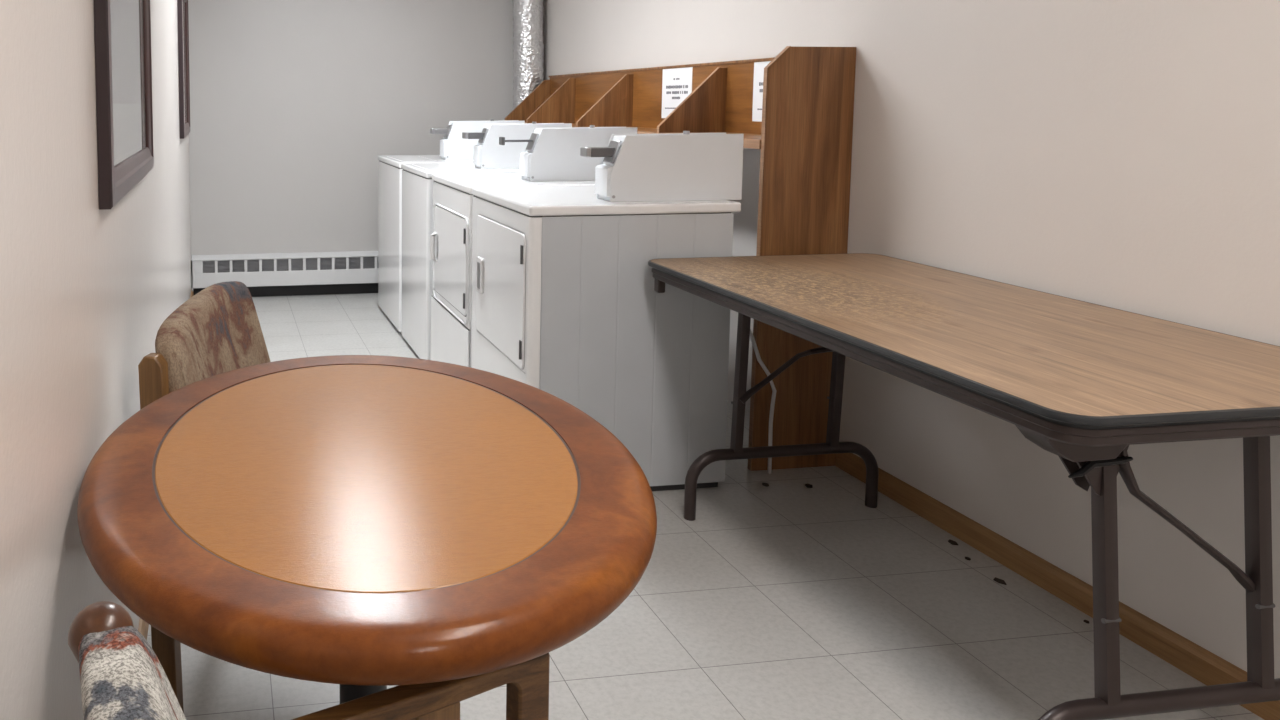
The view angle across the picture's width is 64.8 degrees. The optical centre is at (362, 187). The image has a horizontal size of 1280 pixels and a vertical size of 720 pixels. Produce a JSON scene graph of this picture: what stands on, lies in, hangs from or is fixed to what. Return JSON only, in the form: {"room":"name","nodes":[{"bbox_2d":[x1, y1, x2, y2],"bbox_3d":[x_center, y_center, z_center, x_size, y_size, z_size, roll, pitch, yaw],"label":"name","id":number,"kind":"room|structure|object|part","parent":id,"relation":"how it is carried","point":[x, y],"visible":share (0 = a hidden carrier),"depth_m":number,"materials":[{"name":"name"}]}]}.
{"room":"laundry","nodes":[
{"label":"laundry","id":0,"kind":"room"},
{"bbox_2d":[0,0,191,719],"bbox_3d":[-0.489,-0.147,1.614,0.100,2.440,8.750,-1,5,-8],"label":"wall","id":1,"kind":"structure","parent":0,"point":[87,292],"depth_m":1.15,"materials":[{"name":"paint"}]},
{"bbox_2d":[94,0,153,209],"bbox_3d":[-0.482,-0.397,1.963,0.022,0.784,0.960,-1,5,-8],"label":"framed picture","id":2,"kind":"object","parent":1,"relation":"attached to","point":[122,28],"visible":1,"depth_m":1.82,"materials":[{"name":"brown wood"}]},
{"bbox_3d":[-0.486,-0.397,1.963,0.002,0.668,0.844,-1,5,-8],"label":"glass","id":3,"kind":"part","parent":2,"relation":"part of","materials":[{"name":"glass"}]},
{"bbox_2d":[138,289,193,639],"bbox_3d":[-0.431,1.034,1.718,0.012,0.068,8.530,-1,5,-8],"label":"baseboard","id":4,"kind":"structure","parent":1,"relation":"attached to","point":[143,626],"depth_m":2.12,"materials":[{"name":"brown wood"}]},
{"bbox_2d":[177,0,189,138],"bbox_3d":[-0.926,-0.662,4.939,0.022,0.784,0.920,-1,5,-8],"label":"framed picture","id":5,"kind":"object","parent":1,"relation":"attached to","point":[182,5],"visible":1,"depth_m":4.91,"materials":[{"name":"brown wood"}]},
{"bbox_3d":[-0.930,-0.662,4.938,0.002,0.668,0.804,-1,5,-8],"label":"glass","id":6,"kind":"part","parent":5,"relation":"part of","materials":[{"name":"glass"}]},
{"bbox_2d":[188,0,513,273],"bbox_3d":[0.027,-0.543,6.045,2.229,2.440,0.100,-1,5,-8],"label":"wall","id":7,"kind":"structure","parent":0,"point":[295,104],"depth_m":5.96,"materials":[{"name":"grey paint"}]},
{"bbox_2d":[191,251,377,296],"bbox_3d":[-0.121,0.547,6.024,1.892,0.272,0.090,-1,5,-8],"label":"baseboard heater","id":8,"kind":"object","parent":7,"relation":"attached to","point":[346,272],"visible":0.62,"depth_m":5.95,"materials":[{"name":"paint"}]},
{"bbox_2d":[203,261,214,271],"bbox_3d":[-0.949,0.487,5.865,0.074,0.075,0.018,-1,5,-8],"label":"vent grille","id":9,"kind":"object","parent":8,"relation":"attached to","point":[208,266],"depth_m":5.87,"materials":[{"name":"grey metal"}]},
{"bbox_2d":[218,260,229,271],"bbox_3d":[-0.860,0.486,5.878,0.074,0.075,0.018,-1,5,-8],"label":"vent grille","id":10,"kind":"object","parent":8,"relation":"attached to","point":[223,265],"depth_m":5.88,"materials":[{"name":"grey metal"}]},
{"bbox_2d":[232,260,244,271],"bbox_3d":[-0.770,0.484,5.891,0.074,0.075,0.018,-1,5,-8],"label":"vent grille","id":11,"kind":"object","parent":8,"relation":"attached to","point":[237,265],"depth_m":5.89,"materials":[{"name":"grey metal"}]},
{"bbox_2d":[247,260,258,270],"bbox_3d":[-0.681,0.483,5.904,0.074,0.075,0.018,-1,5,-8],"label":"vent grille","id":12,"kind":"object","parent":8,"relation":"attached to","point":[252,265],"depth_m":5.90,"materials":[{"name":"grey metal"}]},
{"bbox_2d":[262,259,273,270],"bbox_3d":[-0.591,0.482,5.918,0.074,0.075,0.018,-1,5,-8],"label":"vent grille","id":13,"kind":"object","parent":8,"relation":"attached to","point":[267,264],"depth_m":5.92,"materials":[{"name":"grey metal"}]},
{"bbox_2d":[277,259,287,269],"bbox_3d":[-0.501,0.480,5.931,0.074,0.075,0.018,-1,5,-8],"label":"vent grille","id":14,"kind":"object","parent":8,"relation":"attached to","point":[282,264],"depth_m":5.93,"materials":[{"name":"grey metal"}]},
{"bbox_3d":[-0.115,0.475,5.976,1.892,0.077,0.006,-1,5,-8],"label":"vent frame","id":15,"kind":"part","parent":8,"relation":"part of","materials":[{"name":"paint"}]},
{"bbox_3d":[-0.115,0.560,5.984,1.892,0.094,0.006,-1,5,-8],"label":"panel","id":16,"kind":"part","parent":8,"relation":"part of","materials":[{"name":"paint"}]},
{"bbox_3d":[-0.126,0.649,6.071,1.892,0.060,0.010,-1,5,-8],"label":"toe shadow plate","id":17,"kind":"part","parent":8,"relation":"part of","materials":[{"name":"black metal"}]},
{"bbox_2d":[291,259,302,269],"bbox_3d":[-0.412,0.479,5.944,0.074,0.075,0.018,-1,5,-8],"label":"vent grille","id":18,"kind":"object","parent":8,"relation":"attached to","point":[296,264],"depth_m":5.94,"materials":[{"name":"grey metal"}]},
{"bbox_2d":[306,258,316,269],"bbox_3d":[-0.323,0.478,5.957,0.074,0.075,0.018,-1,5,-8],"label":"vent grille","id":19,"kind":"object","parent":8,"relation":"attached to","point":[311,263],"depth_m":5.96,"materials":[{"name":"grey metal"}]},
{"bbox_2d":[320,258,331,268],"bbox_3d":[-0.233,0.477,5.971,0.074,0.075,0.018,-1,5,-8],"label":"vent grille","id":20,"kind":"object","parent":8,"relation":"attached to","point":[325,263],"depth_m":5.97,"materials":[{"name":"grey metal"}]},
{"bbox_2d":[335,258,345,268],"bbox_3d":[-0.143,0.475,5.984,0.074,0.075,0.018,-1,5,-8],"label":"vent grille","id":21,"kind":"object","parent":8,"relation":"attached to","point":[340,263],"depth_m":5.98,"materials":[{"name":"grey metal"}]},
{"bbox_2d":[349,257,359,267],"bbox_3d":[-0.054,0.474,5.997,0.074,0.075,0.018,-1,5,-8],"label":"vent grille","id":22,"kind":"object","parent":8,"relation":"attached to","point":[354,262],"depth_m":6.00,"materials":[{"name":"grey metal"}]},
{"bbox_2d":[363,257,374,267],"bbox_3d":[0.036,0.473,6.010,0.074,0.075,0.018,-1,5,-8],"label":"vent grille","id":23,"kind":"object","parent":8,"relation":"attached to","point":[368,262],"depth_m":6.01,"materials":[{"name":"grey metal"}]},
{"bbox_2d":[147,293,1263,719],"bbox_3d":[0.664,1.081,1.895,2.429,0.060,8.750,-1,5,-8],"label":"floor","id":24,"kind":"structure","parent":0,"point":[786,599],"depth_m":2.20,"materials":[{"name":"tile"}]},
{"bbox_2d":[138,281,270,712],"bbox_3d":[-0.140,0.637,2.011,0.497,0.807,0.492,1,5,12],"label":"chair","id":25,"kind":"object","parent":24,"relation":"on","point":[217,330],"visible":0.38,"depth_m":1.94,"materials":[{"name":"brown fabric"}]},
{"bbox_3d":[-0.388,0.686,1.834,0.067,0.741,0.032,1,5,13],"label":"post","id":26,"kind":"part","parent":25,"relation":"part of","materials":[{"name":"brown wood"}]},
{"bbox_2d":[68,601,549,719],"bbox_3d":[0.085,0.753,0.697,0.509,0.808,0.512,-2,6,-24],"label":"armchair","id":27,"kind":"object","parent":24,"relation":"on","point":[122,677],"visible":0.95,"depth_m":0.77,"materials":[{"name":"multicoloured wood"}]},
{"bbox_3d":[-0.208,0.743,0.813,0.063,0.808,0.053,-1,5,-8],"label":"post","id":28,"kind":"part","parent":27,"relation":"part of","materials":[{"name":"brown wood"}]},
{"bbox_3d":[0.003,0.808,0.914,0.411,0.660,0.025,-3,6,-27],"label":"arm","id":29,"kind":"part","parent":27,"relation":"part of","materials":[{"name":"brown wood"}]},
{"bbox_3d":[0.069,0.816,0.948,0.050,0.639,0.020,-3,6,-27],"label":"leg","id":30,"kind":"part","parent":27,"relation":"part of","materials":[{"name":"brown wood"}]},
{"bbox_2d":[77,355,656,703],"bbox_3d":[0.000,0.727,1.368,0.758,0.738,0.987,-1,5,-8],"label":"pedestal table","id":31,"kind":"object","parent":24,"relation":"on","point":[362,524],"visible":1,"depth_m":1.10,"materials":[{"name":"brown wood"}]},
{"bbox_2d":[378,155,472,331],"bbox_3d":[0.473,0.289,5.323,0.680,0.909,0.696,-1,5,-8],"label":"washing machine","id":32,"kind":"object","parent":24,"relation":"on","point":[389,166],"visible":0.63,"depth_m":5.21,"materials":[{"name":"metal"}]},
{"bbox_3d":[0.157,0.300,5.277,0.036,0.852,0.692,-1,5,-8],"label":"panel","id":33,"kind":"part","parent":32,"relation":"part of","materials":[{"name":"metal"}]},
{"bbox_3d":[0.262,-0.159,5.252,0.180,0.003,0.520,-1,5,-8],"label":"loading lid","id":34,"kind":"part","parent":32,"relation":"part of","materials":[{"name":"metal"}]},
{"bbox_3d":[0.472,-0.147,5.285,0.680,0.030,0.696,-1,5,-8],"label":"panel","id":35,"kind":"part","parent":32,"relation":"part of","materials":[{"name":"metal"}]},
{"bbox_2d":[430,119,524,159],"bbox_3d":[0.617,-0.262,5.184,0.509,0.217,0.110,-1,5,-8],"label":"case","id":36,"kind":"object","parent":32,"relation":"on","point":[452,145],"visible":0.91,"depth_m":5.12,"materials":[{"name":"metal"}]},
{"bbox_2d":[401,162,519,359],"bbox_3d":[0.575,0.350,4.636,0.680,0.909,0.621,-1,5,-8],"label":"washing machine","id":37,"kind":"object","parent":24,"relation":"on","point":[417,182],"visible":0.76,"depth_m":4.47,"materials":[{"name":"metal"}]},
{"bbox_3d":[0.260,0.361,4.590,0.036,0.852,0.617,-1,5,-8],"label":"panel","id":38,"kind":"part","parent":37,"relation":"part of","materials":[{"name":"metal"}]},
{"bbox_3d":[0.365,-0.097,4.565,0.180,0.003,0.445,-1,5,-8],"label":"loading lid","id":39,"kind":"part","parent":37,"relation":"part of","materials":[{"name":"metal"}]},
{"bbox_3d":[0.575,-0.086,4.597,0.680,0.030,0.621,-1,5,-8],"label":"panel","id":40,"kind":"part","parent":37,"relation":"part of","materials":[{"name":"metal"}]},
{"bbox_2d":[462,122,571,168],"bbox_3d":[0.721,-0.201,4.489,0.509,0.217,0.110,-1,5,-8],"label":"case","id":41,"kind":"object","parent":37,"relation":"on","point":[487,154],"visible":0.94,"depth_m":4.43,"materials":[{"name":"metal"}]},
{"bbox_3d":[0.478,-0.241,4.446,0.017,0.031,0.056,-1,5,-8],"label":"push knob","id":42,"kind":"part","parent":41,"relation":"part of","materials":[{"name":"metal"}]},
{"bbox_2d":[430,173,594,366],"bbox_3d":[0.666,0.416,3.911,0.713,0.908,0.649,-1,5,-8],"label":"dryer","id":43,"kind":"object","parent":24,"relation":"on","point":[451,238],"visible":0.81,"depth_m":3.79,"materials":[{"name":"metal"}]},
{"bbox_3d":[0.301,0.253,4.046,0.034,0.134,0.020,-1,5,-8],"label":"handle","id":44,"kind":"part","parent":43,"relation":"part of","materials":[{"name":"white plastic"}]},
{"bbox_3d":[0.349,0.675,3.886,0.007,0.336,0.642,-1,5,-8],"label":"panel","id":45,"kind":"part","parent":43,"relation":"part of","materials":[{"name":"metal"}]},
{"bbox_3d":[0.350,0.282,3.833,0.008,0.368,0.540,-1,5,-8],"label":"door","id":46,"kind":"part","parent":43,"relation":"part of","materials":[{"name":"metal"}]},
{"bbox_3d":[0.368,0.426,3.867,0.036,0.852,0.645,-1,5,-8],"label":"panel","id":47,"kind":"part","parent":43,"relation":"part of","materials":[{"name":"metal"}]},
{"bbox_3d":[0.682,-0.022,3.874,0.680,0.030,0.649,-1,5,-8],"label":"panel","id":48,"kind":"part","parent":43,"relation":"part of","materials":[{"name":"metal"}]},
{"bbox_2d":[499,125,636,181],"bbox_3d":[0.808,-0.138,3.785,0.544,0.217,0.110,-1,5,-8],"label":"case","id":49,"kind":"object","parent":43,"relation":"on","point":[549,154],"visible":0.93,"depth_m":3.73,"materials":[{"name":"metal"}]},
{"bbox_3d":[0.546,-0.182,3.739,0.013,0.032,0.044,-1,5,-8],"label":"push knob","id":50,"kind":"part","parent":49,"relation":"part of","materials":[{"name":"metal"}]},
{"bbox_3d":[0.853,-0.139,3.845,0.438,0.209,0.003,-1,5,-8],"label":"plate","id":51,"kind":"part","parent":49,"relation":"part of","materials":[{"name":"metal"}]},
{"bbox_2d":[471,185,740,490],"bbox_3d":[0.776,0.475,3.249,0.693,0.908,0.676,-1,5,-8],"label":"dryer","id":52,"kind":"object","parent":24,"relation":"on","point":[566,305],"visible":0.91,"depth_m":2.93,"materials":[{"name":"metal"}]},
{"bbox_3d":[0.413,0.309,3.355,0.010,0.124,0.070,-1,5,-8],"label":"handle","id":53,"kind":"part","parent":52,"relation":"part of","materials":[{"name":"white plastic"}]},
{"bbox_3d":[0.451,0.328,3.157,0.008,0.417,0.540,-1,5,-8],"label":"door","id":54,"kind":"part","parent":52,"relation":"part of","materials":[{"name":"metal"}]},
{"bbox_3d":[0.467,0.486,3.204,0.036,0.854,0.672,-1,5,-8],"label":"panel","id":55,"kind":"part","parent":52,"relation":"part of","materials":[{"name":"metal"}]},
{"bbox_3d":[0.781,0.037,3.211,0.680,0.030,0.676,-1,5,-8],"label":"panel","id":56,"kind":"part","parent":52,"relation":"part of","materials":[{"name":"metal"}]},
{"bbox_2d":[580,131,743,201],"bbox_3d":[0.940,-0.070,3.022,0.509,0.217,0.110,-1,5,-8],"label":"control panel","id":57,"kind":"object","parent":52,"relation":"on","point":[685,166],"visible":1,"depth_m":2.98,"materials":[{"name":"metal"}]},
{"bbox_3d":[0.697,-0.111,2.979,0.017,0.031,0.056,-1,5,-8],"label":"push knob","id":58,"kind":"part","parent":57,"relation":"part of","materials":[{"name":"metal"}]},
{"bbox_2d":[505,46,855,470],"bbox_3d":[1.228,0.116,4.519,0.316,1.394,2.857,-1,5,-8],"label":"shelf unit","id":59,"kind":"object","parent":24,"relation":"on","point":[804,134],"visible":0.84,"depth_m":3.13,"materials":[{"name":"brown wood"}]},
{"bbox_3d":[1.372,-0.418,4.503,0.020,0.274,2.837,-1,5,-8],"label":"panel","id":60,"kind":"part","parent":59,"relation":"part of","materials":[{"name":"brown wood"}]},
{"bbox_3d":[1.369,-0.560,4.490,0.026,0.010,2.837,-1,5,-8],"label":"rail","id":61,"kind":"part","parent":59,"relation":"part of","materials":[{"name":"brown wood"}]},
{"bbox_2d":[661,67,692,117],"bbox_3d":[1.398,-0.419,4.248,0.002,0.224,0.280,-1,5,-8],"label":"paper notice","id":62,"kind":"object","parent":59,"relation":"attached to","point":[676,82],"visible":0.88,"depth_m":4.26,"materials":[{"name":"white paper"}]},
{"bbox_2d":[752,61,770,121],"bbox_3d":[1.510,-0.352,3.498,0.002,0.224,0.280,-1,5,-8],"label":"paper notice","id":63,"kind":"object","parent":59,"relation":"attached to","point":[759,67],"visible":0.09,"depth_m":3.60,"materials":[{"name":"white paper"}]},
{"bbox_2d":[750,329,775,473],"bbox_3d":[1.252,0.636,3.070,0.168,0.592,0.022,0,5,-1],"label":"power cord","id":64,"kind":"object","parent":59,"relation":"hanging from","point":[758,357],"visible":0.69,"depth_m":3.08,"materials":[{"name":"white plastic"}]},
{"bbox_3d":[1.438,0.242,3.122,0.312,1.392,0.020,-1,5,-8],"label":"panel","id":65,"kind":"part","parent":59,"relation":"part of","materials":[{"name":"brown wood"}]},
{"bbox_2d":[948,539,957,544],"bbox_3d":[1.631,0.982,2.636,0.019,0.003,0.030,1,5,12],"label":"flake","id":66,"kind":"object","parent":24,"relation":"on","point":[952,542],"visible":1,"depth_m":2.63,"materials":[{"name":"black"}]},
{"bbox_2d":[648,253,1279,719],"bbox_3d":[1.330,0.646,2.232,0.771,0.746,1.481,-1,5,-8],"label":"folding table","id":67,"kind":"object","parent":24,"relation":"on","point":[1084,382],"visible":1,"depth_m":1.75,"materials":[{"name":"laminate"}]},
{"bbox_3d":[1.097,0.524,2.760,0.027,0.536,0.052,-1,5,-8],"label":"leg","id":68,"kind":"part","parent":67,"relation":"part of","materials":[{"name":"brown metal"}]},
{"bbox_3d":[1.400,0.520,2.805,0.027,0.536,0.052,-1,5,-8],"label":"leg","id":69,"kind":"part","parent":67,"relation":"part of","materials":[{"name":"brown metal"}]},
{"bbox_3d":[1.266,0.625,1.625,0.027,0.538,0.077,-1,5,-8],"label":"leg","id":70,"kind":"part","parent":67,"relation":"part of","materials":[{"name":"brown metal"}]},
{"bbox_3d":[1.570,0.621,1.670,0.027,0.538,0.077,-1,5,-8],"label":"leg","id":71,"kind":"part","parent":67,"relation":"part of","materials":[{"name":"brown metal"}]},
{"bbox_2d":[993,577,1006,584],"bbox_3d":[1.620,1.001,2.420,0.020,0.003,0.031,-4,6,-36],"label":"flake","id":72,"kind":"object","parent":24,"relation":"on","point":[998,580],"visible":1,"depth_m":2.42,"materials":[{"name":"black"}]},
{"bbox_2d":[543,0,1279,678],"bbox_3d":[1.814,-0.181,1.955,0.100,2.440,8.750,-1,5,-8],"label":"wall","id":73,"kind":"structure","parent":0,"point":[1124,155],"depth_m":2.35,"materials":[{"name":"paint"}]},
{"bbox_2d":[836,453,1279,719],"bbox_3d":[1.989,1.138,0.515,0.013,0.068,5.430,-1,5,-8],"label":"baseboard","id":74,"kind":"structure","parent":73,"relation":"attached to","point":[1201,664],"depth_m":2.34,"materials":[{"name":"brown wood"}]},
{"bbox_3d":[0.661,-1.409,1.673,2.429,0.060,8.750,-1,5,-8],"label":"ceiling","id":75,"kind":"structure","parent":0,"visible":0},
{"bbox_2d":[512,0,543,109],"bbox_3d":[1.037,-0.716,5.991,0.200,2.090,0.196,-1,5,-8],"label":"duct","id":76,"kind":"object","parent":75,"relation":"attached to","point":[528,54],"visible":0.41,"depth_m":5.90,"materials":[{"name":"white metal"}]}
]}

